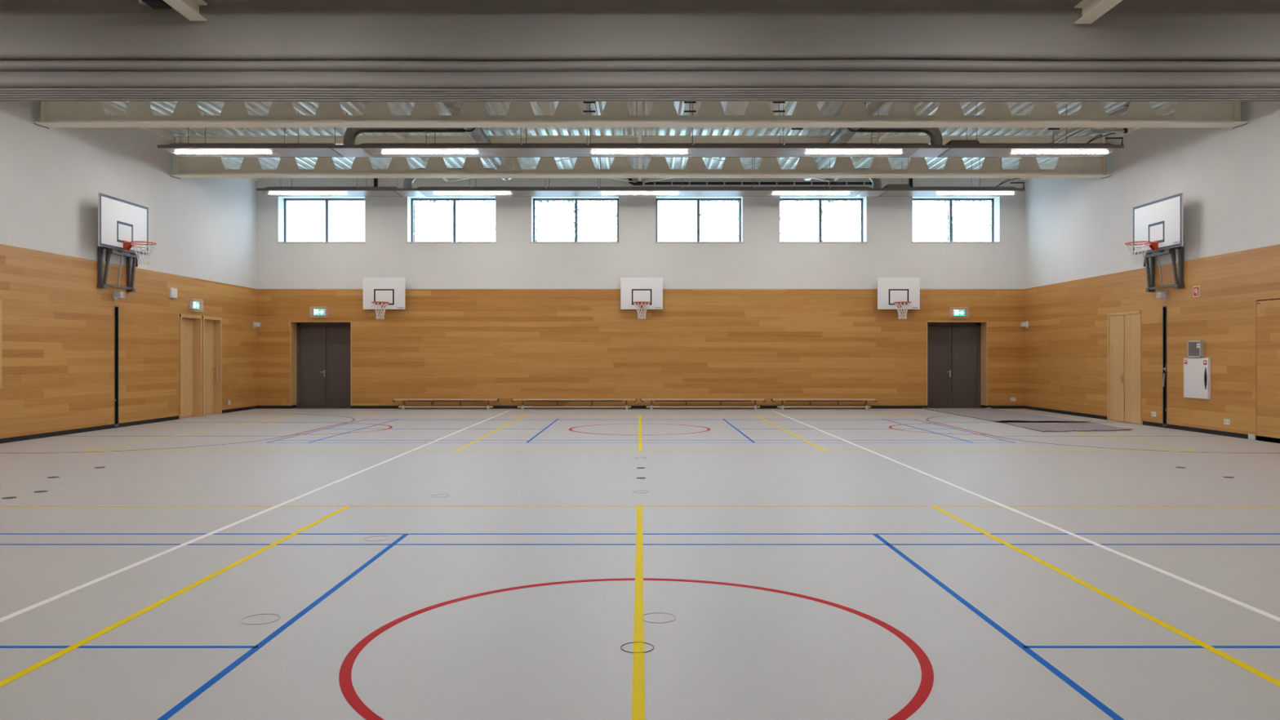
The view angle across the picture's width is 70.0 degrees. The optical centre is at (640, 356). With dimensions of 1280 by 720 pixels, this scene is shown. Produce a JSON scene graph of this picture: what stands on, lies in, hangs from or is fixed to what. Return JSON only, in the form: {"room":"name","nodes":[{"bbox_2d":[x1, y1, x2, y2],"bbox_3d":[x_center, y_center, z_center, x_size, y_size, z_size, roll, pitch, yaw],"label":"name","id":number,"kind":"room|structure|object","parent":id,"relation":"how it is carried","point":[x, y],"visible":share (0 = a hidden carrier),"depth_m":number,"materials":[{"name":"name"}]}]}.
{"room":"sports hall","nodes":[
{"label":"sports hall","id":0,"kind":"room"},
{"bbox_2d":[0,101,257,438],"bbox_3d":[-11.250,-1.950,10.635,0.500,6.900,31.270,0,0,0],"label":"wall","id":1,"kind":"structure","parent":0,"point":[58,326],"depth_m":18.59,"materials":[{"name":"white paint"}]},
{"bbox_2d":[0,299,1,388],"bbox_3d":[-11.043,-0.215,14.950,0.115,1.530,1.560,0,0,0],"label":"door","id":2,"kind":"structure","parent":1,"relation":"in","point":[0,300],"depth_m":15.70,"materials":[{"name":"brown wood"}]},
{"bbox_2d":[114,306,119,427],"bbox_3d":[-11.041,0.224,19.190,0.117,2.552,0.150,0,0,0],"label":"post slot","id":3,"kind":"object","parent":1,"relation":"attached to","point":[116,308],"visible":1,"depth_m":19.25,"materials":[{"name":"black metal"}]},
{"bbox_2d":[112,290,123,302],"bbox_3d":[-10.905,-1.254,19.120,0.190,0.232,0.170,0,0,0],"label":"detector","id":4,"kind":"object","parent":1,"relation":"attached to","point":[116,295],"visible":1,"depth_m":19.07,"materials":[{"name":"white plastic"}]},
{"bbox_2d":[97,192,156,292],"bbox_3d":[-10.544,-2.310,19.000,0.912,1.860,1.800,0,0,0],"label":"basketball hoop","id":5,"kind":"object","parent":1,"relation":"attached to","point":[122,224],"visible":1,"depth_m":18.89,"materials":[{"name":"white plastic"}]},
{"bbox_2d":[0,405,257,443],"bbox_3d":[-11.014,1.458,10.633,0.012,0.085,31.265,0,0,0],"label":"baseboard","id":6,"kind":"structure","parent":1,"relation":"attached to","point":[166,419],"depth_m":18.37,"materials":[{"name":"black"}]},
{"bbox_2d":[101,101,173,140],"bbox_3d":[-10.960,-5.100,19.135,0.120,0.120,4.430,0,0,0],"label":"trim","id":7,"kind":"structure","parent":1,"relation":"attached to","point":[108,108],"depth_m":20.31,"materials":[{"name":"beige metal"}]},
{"bbox_2d":[168,287,177,298],"bbox_3d":[-10.970,-1.485,21.470,0.060,0.236,0.280,0,0,0],"label":"alarm box","id":8,"kind":"object","parent":1,"relation":"attached to","point":[172,291],"visible":1,"depth_m":21.39,"materials":[{"name":"white plastic"}]},
{"bbox_2d":[178,313,202,419],"bbox_3d":[-11.107,0.242,22.345,0.285,2.515,1.050,0,0,0],"label":"door","id":9,"kind":"structure","parent":1,"relation":"in","point":[190,326],"depth_m":22.66,"materials":[{"name":"brown wood"}]},
{"bbox_2d":[188,298,203,311],"bbox_3d":[-10.928,-1.255,22.480,0.143,0.297,0.476,0,0,0],"label":"exit sign","id":10,"kind":"object","parent":1,"relation":"attached to","point":[194,304],"visible":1,"depth_m":22.43,"materials":[{"name":"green plastic"}]},
{"bbox_2d":[201,315,222,416],"bbox_3d":[-11.107,0.242,23.445,0.285,2.515,1.010,0,0,0],"label":"door","id":11,"kind":"structure","parent":1,"relation":"in","point":[211,326],"depth_m":23.78,"materials":[{"name":"brown wood"}]},
{"bbox_2d":[221,158,261,180],"bbox_3d":[-10.960,-5.100,23.985,0.120,0.120,4.530,0,0,0],"label":"trim","id":12,"kind":"structure","parent":1,"relation":"attached to","point":[226,163],"depth_m":24.36,"materials":[{"name":"beige metal"}]},
{"bbox_2d":[253,321,260,329],"bbox_3d":[-10.910,-0.874,26.020,0.180,0.232,0.150,0,0,0],"label":"detector","id":13,"kind":"object","parent":1,"relation":"attached to","point":[255,324],"visible":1,"depth_m":25.97,"materials":[{"name":"white plastic"}]},
{"bbox_2d":[0,243,1279,288],"bbox_3d":[0.000,-1.941,10.635,22.040,0.022,31.270,0,0,0],"label":"trim","id":14,"kind":"structure","parent":1,"relation":"attached to","point":[0,243],"depth_m":26.25,"materials":[{"name":"white paint"}]},
{"bbox_2d":[0,408,1279,719],"bbox_3d":[0.000,1.599,10.775,23.200,0.202,32.150,0,0,0],"label":"floor","id":15,"kind":"structure","parent":0,"point":[809,564],"depth_m":6.49,"materials":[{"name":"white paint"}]},
{"bbox_2d":[240,613,280,624],"bbox_3d":[-2.165,1.498,5.211,0.211,0.005,0.194,0,0,0],"label":"socket","id":16,"kind":"object","parent":15,"relation":"on","point":[260,619],"visible":1,"depth_m":5.21,"materials":[{"name":"grey plastic"}]},
{"bbox_2d":[364,535,389,541],"bbox_3d":[-2.172,1.498,7.525,0.200,0.003,0.200,0,0,0],"label":"socket","id":17,"kind":"object","parent":15,"relation":"on","point":[371,538],"visible":1,"depth_m":7.53,"materials":[{"name":"grey plastic"}]},
{"bbox_2d":[430,494,448,497],"bbox_3d":[-2.155,1.498,9.823,0.200,0.003,0.200,0,0,0],"label":"socket","id":18,"kind":"object","parent":15,"relation":"on","point":[433,495],"visible":1,"depth_m":9.83,"materials":[{"name":"grey plastic"}]},
{"bbox_2d":[392,399,498,409],"bbox_3d":[-5.525,1.355,25.945,2.990,0.290,0.250,0,0,0],"label":"bench","id":19,"kind":"object","parent":15,"relation":"on","point":[432,401],"visible":1,"depth_m":25.91,"materials":[{"name":"brown wood"}]},
{"bbox_2d":[511,399,636,409],"bbox_3d":[-1.881,1.355,25.945,3.537,0.290,0.250,0,0,0],"label":"bench","id":20,"kind":"object","parent":15,"relation":"on","point":[522,406],"visible":1,"depth_m":25.91,"materials":[{"name":"brown wood"}]},
{"bbox_2d":[620,641,653,653],"bbox_3d":[-0.017,1.498,4.707,0.172,0.003,0.172,0,0,0],"label":"socket","id":21,"kind":"object","parent":15,"relation":"on","point":[628,647],"visible":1,"depth_m":4.71,"materials":[{"name":"black metal"}]},
{"bbox_2d":[632,490,648,493],"bbox_3d":[0.000,1.498,10.113,0.180,0.003,0.180,0,0,0],"label":"socket","id":22,"kind":"object","parent":15,"relation":"on","point":[634,491],"visible":1,"depth_m":10.12,"materials":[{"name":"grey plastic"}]},
{"bbox_2d":[640,612,675,622],"bbox_3d":[0.103,1.498,5.243,0.200,0.003,0.200,0,0,0],"label":"socket","id":23,"kind":"object","parent":15,"relation":"on","point":[657,617],"visible":1,"depth_m":5.25,"materials":[{"name":"grey plastic"}]},
{"bbox_2d":[640,399,765,409],"bbox_3d":[1.770,1.355,25.945,3.540,0.290,0.250,0,0,0],"label":"bench","id":24,"kind":"object","parent":15,"relation":"on","point":[755,406],"visible":1,"depth_m":25.91,"materials":[{"name":"brown wood"}]},
{"bbox_2d":[771,399,876,409],"bbox_3d":[5.195,1.355,25.945,2.970,0.290,0.250,0,0,0],"label":"bench","id":25,"kind":"object","parent":15,"relation":"on","point":[810,401],"visible":1,"depth_m":25.91,"materials":[{"name":"brown wood"}]},
{"bbox_2d":[922,407,1085,422],"bbox_3d":[9.090,1.468,23.400,2.060,0.058,5.742,0,0,0],"label":"carpet runner","id":26,"kind":"object","parent":15,"relation":"on","point":[990,414],"visible":0.99,"depth_m":23.16,"materials":[{"name":"grey carpet"}]},
{"bbox_2d":[996,421,1133,431],"bbox_3d":[9.075,1.482,19.510,2.210,0.029,2.780,0,0,0],"label":"carpet runner","id":27,"kind":"object","parent":15,"relation":"on","point":[1042,426],"visible":0.98,"depth_m":19.39,"materials":[{"name":"grey"}]},
{"bbox_2d":[102,101,1177,168],"bbox_3d":[0.100,-5.285,10.775,23.400,0.250,32.150,0,0,0],"label":"ceiling","id":28,"kind":"structure","parent":0,"point":[158,108],"depth_m":21.07,"materials":[{"name":"grey metal"}]},
{"bbox_2d":[138,0,171,8],"bbox_3d":[-5.970,-4.721,11.190,0.320,0.879,0.280,0,0,0],"label":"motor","id":29,"kind":"object","parent":28,"relation":"hanging from","point":[155,4],"visible":0.98,"depth_m":11.18,"materials":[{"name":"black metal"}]},
{"bbox_2d":[162,0,207,21],"bbox_3d":[-5.500,-4.668,6.692,0.210,0.985,9.385,0,0,0],"label":"girder","id":30,"kind":"object","parent":28,"relation":"hanging from","point":[189,9],"visible":1,"depth_m":11.14,"materials":[{"name":"beige metal"}]},
{"bbox_2d":[583,101,595,112],"bbox_3d":[-1.020,-5.070,18.200,0.240,0.420,0.040,0,0,0],"label":"hanger","id":31,"kind":"object","parent":28,"relation":"hanging from","point":[584,102],"visible":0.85,"depth_m":18.18,"materials":[{"name":"black metal"}]},
{"bbox_2d":[0,0,1279,102],"bbox_3d":[0.000,-4.179,11.520,21.960,1.951,0.224,0,0,0],"label":"ceiling beam","id":32,"kind":"structure","parent":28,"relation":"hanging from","point":[245,51],"depth_m":11.46,"materials":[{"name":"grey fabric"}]},
{"bbox_2d":[33,101,1248,128],"bbox_3d":[0.000,-4.670,16.729,22.000,0.981,0.342,0,0,0],"label":"beam","id":33,"kind":"structure","parent":28,"relation":"attached to","point":[53,113],"depth_m":16.72,"materials":[{"name":"beige metal"}]},
{"bbox_2d":[357,102,406,142],"bbox_3d":[-5.550,-5.065,19.130,0.090,0.090,4.770,0,0,0],"label":"tie","id":34,"kind":"object","parent":33,"relation":"attached to","point":[398,135],"visible":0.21,"depth_m":20.83,"materials":[{"name":"beige metal"}]},
{"bbox_2d":[637,101,641,142],"bbox_3d":[-0.020,-5.065,19.130,0.090,0.090,4.770,0,0,0],"label":"tie","id":35,"kind":"object","parent":33,"relation":"attached to","point":[639,103],"visible":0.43,"depth_m":20.12,"materials":[{"name":"beige metal"}]},
{"bbox_2d":[875,102,923,142],"bbox_3d":[5.550,-5.065,19.130,0.090,0.090,4.770,0,0,0],"label":"tie","id":36,"kind":"object","parent":33,"relation":"attached to","point":[916,104],"visible":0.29,"depth_m":20.68,"materials":[{"name":"beige metal"}]},
{"bbox_2d":[1050,102,1130,142],"bbox_3d":[9.580,-4.915,16.680,0.300,0.081,9.360,0,0,0],"label":"ceiling panel","id":37,"kind":"object","parent":33,"relation":"attached to","point":[1123,108],"visible":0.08,"depth_m":19.79,"materials":[{"name":"silver metal"}]},
{"bbox_2d":[169,135,1111,179],"bbox_3d":[0.000,-4.670,21.529,22.000,0.981,0.342,0,0,0],"label":"beam","id":38,"kind":"structure","parent":28,"relation":"attached to","point":[184,167],"depth_m":21.52,"materials":[{"name":"beige metal"}]},
{"bbox_2d":[342,102,511,188],"bbox_3d":[-4.769,-4.607,18.255,2.882,0.615,11.510,0,0,0],"label":"ventilation duct","id":39,"kind":"object","parent":38,"relation":"attached to","point":[477,135],"visible":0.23,"depth_m":18.99,"materials":[{"name":"black metal"}]},
{"bbox_2d":[419,157,448,181],"bbox_3d":[-5.550,-5.065,23.907,0.090,0.090,4.725,0,0,0],"label":"tie","id":40,"kind":"object","parent":38,"relation":"attached to","point":[424,159],"visible":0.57,"depth_m":23.60,"materials":[{"name":"beige metal"}]},
{"bbox_2d":[638,157,641,181],"bbox_3d":[-0.020,-5.065,23.907,0.090,0.090,4.725,0,0,0],"label":"tie","id":41,"kind":"object","parent":38,"relation":"attached to","point":[639,158],"visible":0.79,"depth_m":23.99,"materials":[{"name":"beige metal"}]},
{"bbox_2d":[832,157,862,181],"bbox_3d":[5.550,-5.065,23.907,0.090,0.090,4.725,0,0,0],"label":"tie","id":42,"kind":"object","parent":38,"relation":"attached to","point":[855,160],"visible":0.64,"depth_m":23.66,"materials":[{"name":"beige metal"}]},
{"bbox_2d":[802,102,942,188],"bbox_3d":[5.242,-4.607,18.255,2.163,0.615,11.521,0,0,0],"label":"ventilation duct","id":43,"kind":"object","parent":38,"relation":"attached to","point":[843,135],"visible":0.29,"depth_m":18.99,"materials":[{"name":"black metal"}]},
{"bbox_2d":[157,102,1124,157],"bbox_3d":[0.001,-4.754,19.070,19.692,1.052,0.876,0,0,0],"label":"ceiling panel","id":44,"kind":"object","parent":28,"relation":"hanging from","point":[953,148],"visible":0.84,"depth_m":18.82,"materials":[{"name":"grey metal"}]},
{"bbox_2d":[174,151,271,153],"bbox_3d":[-8.701,-4.240,19.070,2.000,0.024,0.070,0,0,0],"label":"light","id":45,"kind":"object","parent":44,"relation":"attached to","point":[175,152],"depth_m":19.04,"materials":[{"name":"white"}]},
{"bbox_2d":[381,151,478,153],"bbox_3d":[-4.392,-4.240,19.070,2.000,0.024,0.070,0,0,0],"label":"light","id":46,"kind":"object","parent":44,"relation":"attached to","point":[381,152],"depth_m":19.04,"materials":[{"name":"white plastic"}]},
{"bbox_2d":[591,151,687,153],"bbox_3d":[-0.021,-4.240,19.070,2.000,0.024,0.070,0,0,0],"label":"light","id":47,"kind":"object","parent":44,"relation":"attached to","point":[592,152],"depth_m":19.04,"materials":[{"name":"white plastic"}]},
{"bbox_2d":[160,147,1121,156],"bbox_3d":[0.000,-4.277,19.070,19.660,0.055,0.850,0,0,0],"label":"tray","id":48,"kind":"object","parent":44,"relation":"on","point":[180,152],"depth_m":19.03,"materials":[{"name":"grey metal"}]},
{"bbox_2d":[805,151,902,153],"bbox_3d":[4.441,-4.240,19.070,2.000,0.024,0.070,0,0,0],"label":"light","id":49,"kind":"object","parent":44,"relation":"attached to","point":[806,152],"depth_m":19.04,"materials":[{"name":"white plastic"}]},
{"bbox_2d":[1010,151,1108,153],"bbox_3d":[8.736,-4.240,19.070,2.000,0.024,0.070,0,0,0],"label":"light","id":50,"kind":"object","parent":44,"relation":"attached to","point":[1011,152],"depth_m":19.04,"materials":[{"name":"white plastic"}]},
{"bbox_2d":[256,157,1025,196],"bbox_3d":[0.001,-4.754,23.870,19.692,1.052,0.876,0,0,0],"label":"ceiling panel","id":51,"kind":"object","parent":28,"relation":"hanging from","point":[889,190],"visible":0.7,"depth_m":23.53,"materials":[{"name":"grey metal"}]},
{"bbox_2d":[268,193,346,194],"bbox_3d":[-8.701,-4.240,23.870,2.000,0.024,0.070,0,0,0],"label":"light","id":52,"kind":"object","parent":51,"relation":"attached to","point":[268,193],"depth_m":23.85,"materials":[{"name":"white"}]},
{"bbox_2d":[434,193,511,194],"bbox_3d":[-4.392,-4.240,23.870,2.000,0.024,0.070,0,0,0],"label":"light","id":53,"kind":"object","parent":51,"relation":"attached to","point":[434,193],"depth_m":23.85,"materials":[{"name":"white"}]},
{"bbox_2d":[601,193,678,194],"bbox_3d":[-0.021,-4.240,23.870,2.000,0.024,0.070,0,0,0],"label":"light","id":54,"kind":"object","parent":51,"relation":"attached to","point":[602,193],"depth_m":23.85,"materials":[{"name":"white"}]},
{"bbox_2d":[259,191,1021,195],"bbox_3d":[0.000,-4.277,23.870,19.660,0.055,0.850,0,0,0],"label":"tray","id":55,"kind":"object","parent":51,"relation":"on","point":[268,193],"depth_m":23.81,"materials":[{"name":"grey metal"}]},
{"bbox_2d":[772,193,848,194],"bbox_3d":[4.441,-4.240,23.870,2.000,0.024,0.070,0,0,0],"label":"light","id":56,"kind":"object","parent":51,"relation":"attached to","point":[772,193],"depth_m":23.85,"materials":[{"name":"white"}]},
{"bbox_2d":[936,193,1013,194],"bbox_3d":[8.736,-4.240,23.870,2.000,0.024,0.070,0,0,0],"label":"light","id":57,"kind":"object","parent":51,"relation":"attached to","point":[936,193],"depth_m":23.85,"materials":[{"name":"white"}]},
{"bbox_2d":[684,101,696,112],"bbox_3d":[0.980,-5.070,18.200,0.240,0.420,0.040,0,0,0],"label":"hanger","id":58,"kind":"object","parent":28,"relation":"hanging from","point":[685,102],"visible":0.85,"depth_m":18.18,"materials":[{"name":"black metal"}]},
{"bbox_2d":[773,101,785,112],"bbox_3d":[2.750,-5.070,18.200,0.240,0.420,0.040,0,0,0],"label":"hanger","id":59,"kind":"object","parent":28,"relation":"hanging from","point":[774,102],"visible":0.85,"depth_m":18.18,"materials":[{"name":"black metal"}]},
{"bbox_2d":[995,157,1020,186],"bbox_3d":[9.678,-4.771,23.895,1.064,0.857,0.340,0,0,0],"label":"pipe","id":60,"kind":"object","parent":28,"relation":"attached to","point":[1000,157],"visible":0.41,"depth_m":23.86,"materials":[{"name":"silver metal"}]},
{"bbox_2d":[1074,0,1122,23],"bbox_3d":[5.500,-4.650,6.692,0.210,1.020,9.385,0,0,0],"label":"girder","id":61,"kind":"object","parent":28,"relation":"attached to","point":[1092,10],"visible":1,"depth_m":11.10,"materials":[{"name":"beige metal"}]},
{"bbox_2d":[1087,127,1128,142],"bbox_3d":[9.678,-4.771,19.095,1.064,0.857,0.340,0,0,0],"label":"pipe","id":62,"kind":"object","parent":28,"relation":"attached to","point":[1124,130],"visible":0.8,"depth_m":18.95,"materials":[{"name":"silver metal"}]},
{"bbox_2d":[257,177,1024,407],"bbox_3d":[0.000,-1.950,26.560,23.200,6.900,0.620,0,0,0],"label":"wall","id":63,"kind":"structure","parent":0,"point":[504,345],"depth_m":26.25,"materials":[{"name":"white paint"}]},
{"bbox_2d":[310,308,328,317],"bbox_3d":[-9.200,-1.265,26.178,0.476,0.297,0.143,0,0,0],"label":"exit sign","id":64,"kind":"object","parent":63,"relation":"attached to","point":[317,312],"visible":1,"depth_m":26.17,"materials":[{"name":"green plastic"}]},
{"bbox_2d":[289,321,351,408],"bbox_3d":[-9.180,0.247,26.502,1.760,2.505,0.516,0,0,0],"label":"door","id":65,"kind":"structure","parent":63,"relation":"in","point":[321,352],"depth_m":26.71,"materials":[{"name":"brown wood"}]},
{"bbox_2d":[276,198,365,243],"bbox_3d":[-9.165,-3.934,26.506,2.550,1.352,0.537,0,0,0],"label":"window","id":66,"kind":"structure","parent":63,"relation":"in","point":[306,220],"depth_m":26.75,"materials":[{"name":"grey"}]},
{"bbox_2d":[373,177,377,186],"bbox_3d":[-7.600,-4.880,26.240,0.090,0.560,0.060,0,0,0],"label":"conduit","id":67,"kind":"object","parent":63,"relation":"attached to","point":[375,180],"visible":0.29,"depth_m":26.21,"materials":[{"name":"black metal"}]},
{"bbox_2d":[363,277,404,319],"bbox_3d":[-7.356,-1.645,25.995,0.962,1.199,0.930,0,0,39],"label":"basketball hoop","id":68,"kind":"object","parent":63,"relation":"attached to","point":[379,293],"visible":1,"depth_m":26.05,"materials":[{"name":"white plastic"}]},
{"bbox_2d":[405,198,496,243],"bbox_3d":[-5.435,-3.934,26.506,2.590,1.352,0.537,0,0,0],"label":"window","id":69,"kind":"structure","parent":63,"relation":"in","point":[433,220],"depth_m":26.75,"materials":[{"name":"grey"}]},
{"bbox_2d":[449,157,575,182],"bbox_3d":[-2.785,-5.000,23.950,6.976,0.012,0.055,0,0,40],"label":"brace","id":70,"kind":"object","parent":63,"relation":"attached to","point":[569,157],"visible":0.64,"depth_m":24.02,"materials":[{"name":"beige metal"}]},
{"bbox_2d":[480,157,635,182],"bbox_3d":[-2.785,-4.985,23.950,6.976,0.012,0.055,0,0,-40],"label":"brace","id":71,"kind":"object","parent":63,"relation":"attached to","point":[481,157],"visible":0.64,"depth_m":25.59,"materials":[{"name":"beige metal"}]},
{"bbox_2d":[529,198,619,243],"bbox_3d":[-1.885,-3.934,26.506,2.570,1.352,0.537,0,0,0],"label":"window","id":72,"kind":"structure","parent":63,"relation":"in","point":[554,220],"depth_m":26.75,"materials":[{"name":"grey"}]},
{"bbox_2d":[257,404,1024,408],"bbox_3d":[0.000,1.458,26.474,22.040,0.085,0.432,0,0,0],"label":"baseboard","id":73,"kind":"structure","parent":63,"relation":"attached to","point":[293,406],"depth_m":26.26,"materials":[{"name":"black"}]},
{"bbox_2d":[620,277,662,319],"bbox_3d":[-0.017,-1.645,25.995,0.962,1.199,0.930,0,0,39],"label":"basketball hoop","id":74,"kind":"object","parent":63,"relation":"attached to","point":[636,293],"visible":1,"depth_m":26.05,"materials":[{"name":"white plastic"}]},
{"bbox_2d":[654,198,743,243],"bbox_3d":[1.685,-3.934,26.506,2.550,1.352,0.537,0,0,0],"label":"window","id":75,"kind":"structure","parent":63,"relation":"in","point":[677,220],"depth_m":26.75,"materials":[{"name":"grey"}]},
{"bbox_2d":[644,157,799,182],"bbox_3d":[2.785,-4.985,23.950,6.976,0.012,0.055,0,0,40],"label":"brace","id":76,"kind":"object","parent":63,"relation":"attached to","point":[793,157],"visible":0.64,"depth_m":23.88,"materials":[{"name":"beige metal"}]},
{"bbox_2d":[627,177,871,185],"bbox_3d":[3.179,-5.036,26.220,7.082,0.267,0.110,0,0,0],"label":"conduit","id":77,"kind":"object","parent":63,"relation":"attached to","point":[636,183],"visible":0.88,"depth_m":26.20,"materials":[{"name":"black metal"}]},
{"bbox_2d":[706,157,831,182],"bbox_3d":[2.785,-5.000,23.950,6.976,0.012,0.055,0,0,-40],"label":"brace","id":78,"kind":"object","parent":63,"relation":"attached to","point":[706,157],"visible":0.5,"depth_m":24.02,"materials":[{"name":"beige metal"}]},
{"bbox_2d":[778,198,867,243],"bbox_3d":[5.245,-3.934,26.506,2.550,1.352,0.537,0,0,0],"label":"window","id":79,"kind":"structure","parent":63,"relation":"in","point":[841,220],"depth_m":26.75,"materials":[{"name":"grey"}]},
{"bbox_2d":[877,277,919,319],"bbox_3d":[7.303,-1.645,25.995,0.962,1.199,0.930,0,0,39],"label":"basketball hoop","id":80,"kind":"object","parent":63,"relation":"attached to","point":[893,293],"visible":1,"depth_m":26.05,"materials":[{"name":"white plastic"}]},
{"bbox_2d":[908,177,912,186],"bbox_3d":[7.750,-4.880,26.240,0.090,0.560,0.060,0,0,0],"label":"conduit","id":81,"kind":"object","parent":63,"relation":"attached to","point":[910,180],"visible":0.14,"depth_m":26.21,"materials":[{"name":"black metal"}]},
{"bbox_2d":[911,198,1000,243],"bbox_3d":[9.060,-3.934,26.506,2.560,1.352,0.537,0,0,0],"label":"window","id":82,"kind":"structure","parent":63,"relation":"in","point":[971,220],"depth_m":26.75,"materials":[{"name":"grey"}]},
{"bbox_2d":[926,321,987,408],"bbox_3d":[9.080,0.247,26.502,1.740,2.505,0.516,0,0,0],"label":"door","id":83,"kind":"structure","parent":63,"relation":"in","point":[957,352],"depth_m":26.71,"materials":[{"name":"brown wood"}]},
{"bbox_2d":[950,309,968,318],"bbox_3d":[9.120,-1.245,26.178,0.476,0.297,0.143,0,0,0],"label":"exit sign","id":84,"kind":"object","parent":63,"relation":"attached to","point":[955,312],"visible":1,"depth_m":26.17,"materials":[{"name":"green plastic"}]},
{"bbox_2d":[1023,101,1279,435],"bbox_3d":[11.250,-1.950,10.635,0.500,6.900,31.270,0,0,0],"label":"wall","id":85,"kind":"structure","parent":0,"point":[1228,179],"depth_m":19.30,"materials":[{"name":"white paint"}]},
{"bbox_2d":[1021,321,1027,329],"bbox_3d":[10.910,-0.874,26.020,0.180,0.232,0.150,0,0,0],"label":"detector","id":86,"kind":"object","parent":85,"relation":"attached to","point":[1023,324],"visible":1,"depth_m":25.97,"materials":[{"name":"white plastic"}]},
{"bbox_2d":[1020,159,1057,180],"bbox_3d":[10.960,-5.100,23.985,0.120,0.120,4.530,0,0,0],"label":"trim","id":87,"kind":"structure","parent":85,"relation":"attached to","point":[1051,165],"depth_m":24.45,"materials":[{"name":"beige metal"}]},
{"bbox_2d":[1106,310,1142,424],"bbox_3d":[11.068,0.247,20.810,0.264,2.505,1.440,0,0,0],"label":"door","id":88,"kind":"structure","parent":85,"relation":"in","point":[1124,328],"depth_m":20.83,"materials":[{"name":"brown wood"}]},
{"bbox_2d":[1107,102,1177,140],"bbox_3d":[10.960,-5.100,19.135,0.120,0.120,4.430,0,0,0],"label":"trim","id":89,"kind":"structure","parent":85,"relation":"attached to","point":[1170,109],"depth_m":19.31,"materials":[{"name":"beige metal"}]},
{"bbox_2d":[1024,405,1279,443],"bbox_3d":[11.014,1.458,10.633,0.012,0.085,31.265,0,0,0],"label":"baseboard","id":90,"kind":"structure","parent":85,"relation":"attached to","point":[1144,423],"depth_m":18.68,"materials":[{"name":"black"}]},
{"bbox_2d":[1124,192,1184,292],"bbox_3d":[10.544,-2.310,19.000,0.912,1.860,1.800,0,0,0],"label":"basketball hoop","id":91,"kind":"object","parent":85,"relation":"attached to","point":[1157,224],"visible":1,"depth_m":18.88,"materials":[{"name":"white"}]},
{"bbox_2d":[1158,290,1168,302],"bbox_3d":[10.905,-1.254,19.120,0.190,0.232,0.170,0,0,0],"label":"detector","id":92,"kind":"object","parent":85,"relation":"attached to","point":[1164,295],"visible":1,"depth_m":19.07,"materials":[{"name":"white plastic"}]},
{"bbox_2d":[1162,306,1167,427],"bbox_3d":[11.042,0.224,19.190,0.116,2.552,0.150,0,0,0],"label":"post slot","id":93,"kind":"object","parent":85,"relation":"attached to","point":[1164,308],"visible":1,"depth_m":19.25,"materials":[{"name":"black metal"}]},
{"bbox_2d":[1187,340,1204,357],"bbox_3d":[10.967,-0.145,18.080,0.065,0.330,0.430,0,0,0],"label":"control box","id":94,"kind":"object","parent":85,"relation":"attached to","point":[1195,348],"visible":1,"depth_m":18.02,"materials":[{"name":"silver metal"}]},
{"bbox_2d":[1192,285,1199,297],"bbox_3d":[10.995,-1.285,18.100,0.010,0.210,0.210,0,0,0],"label":"fire sign","id":95,"kind":"object","parent":85,"relation":"attached to","point":[1196,290],"visible":1,"depth_m":18.09,"materials":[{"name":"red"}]},
{"bbox_2d":[1183,357,1210,399],"bbox_3d":[10.953,0.430,18.050,0.094,0.800,0.800,0,0,0],"label":"upper cabinet","id":96,"kind":"object","parent":85,"relation":"attached to","point":[1197,371],"visible":1,"depth_m":18.00,"materials":[{"name":"white metal"}]},
{"bbox_2d":[1223,418,1230,425],"bbox_3d":[10.993,1.230,17.150,0.014,0.100,0.170,0,0,0],"label":"wall socket","id":97,"kind":"object","parent":85,"relation":"attached to","point":[1225,421],"visible":1,"depth_m":17.15,"materials":[{"name":"white plastic"}]},
{"bbox_2d":[1248,433,1255,439],"bbox_3d":[11.005,1.450,16.460,0.030,0.100,0.180,0,0,0],"label":"plate","id":98,"kind":"object","parent":85,"relation":"attached to","point":[1252,437],"visible":1,"depth_m":16.45,"materials":[{"name":"silver metal"}]},
{"bbox_2d":[1256,298,1279,442],"bbox_3d":[11.047,0.250,15.375,0.106,2.500,1.950,0,0,0],"label":"door","id":99,"kind":"structure","parent":85,"relation":"in","point":[1268,311],"depth_m":16.03,"materials":[{"name":"brown wood"}]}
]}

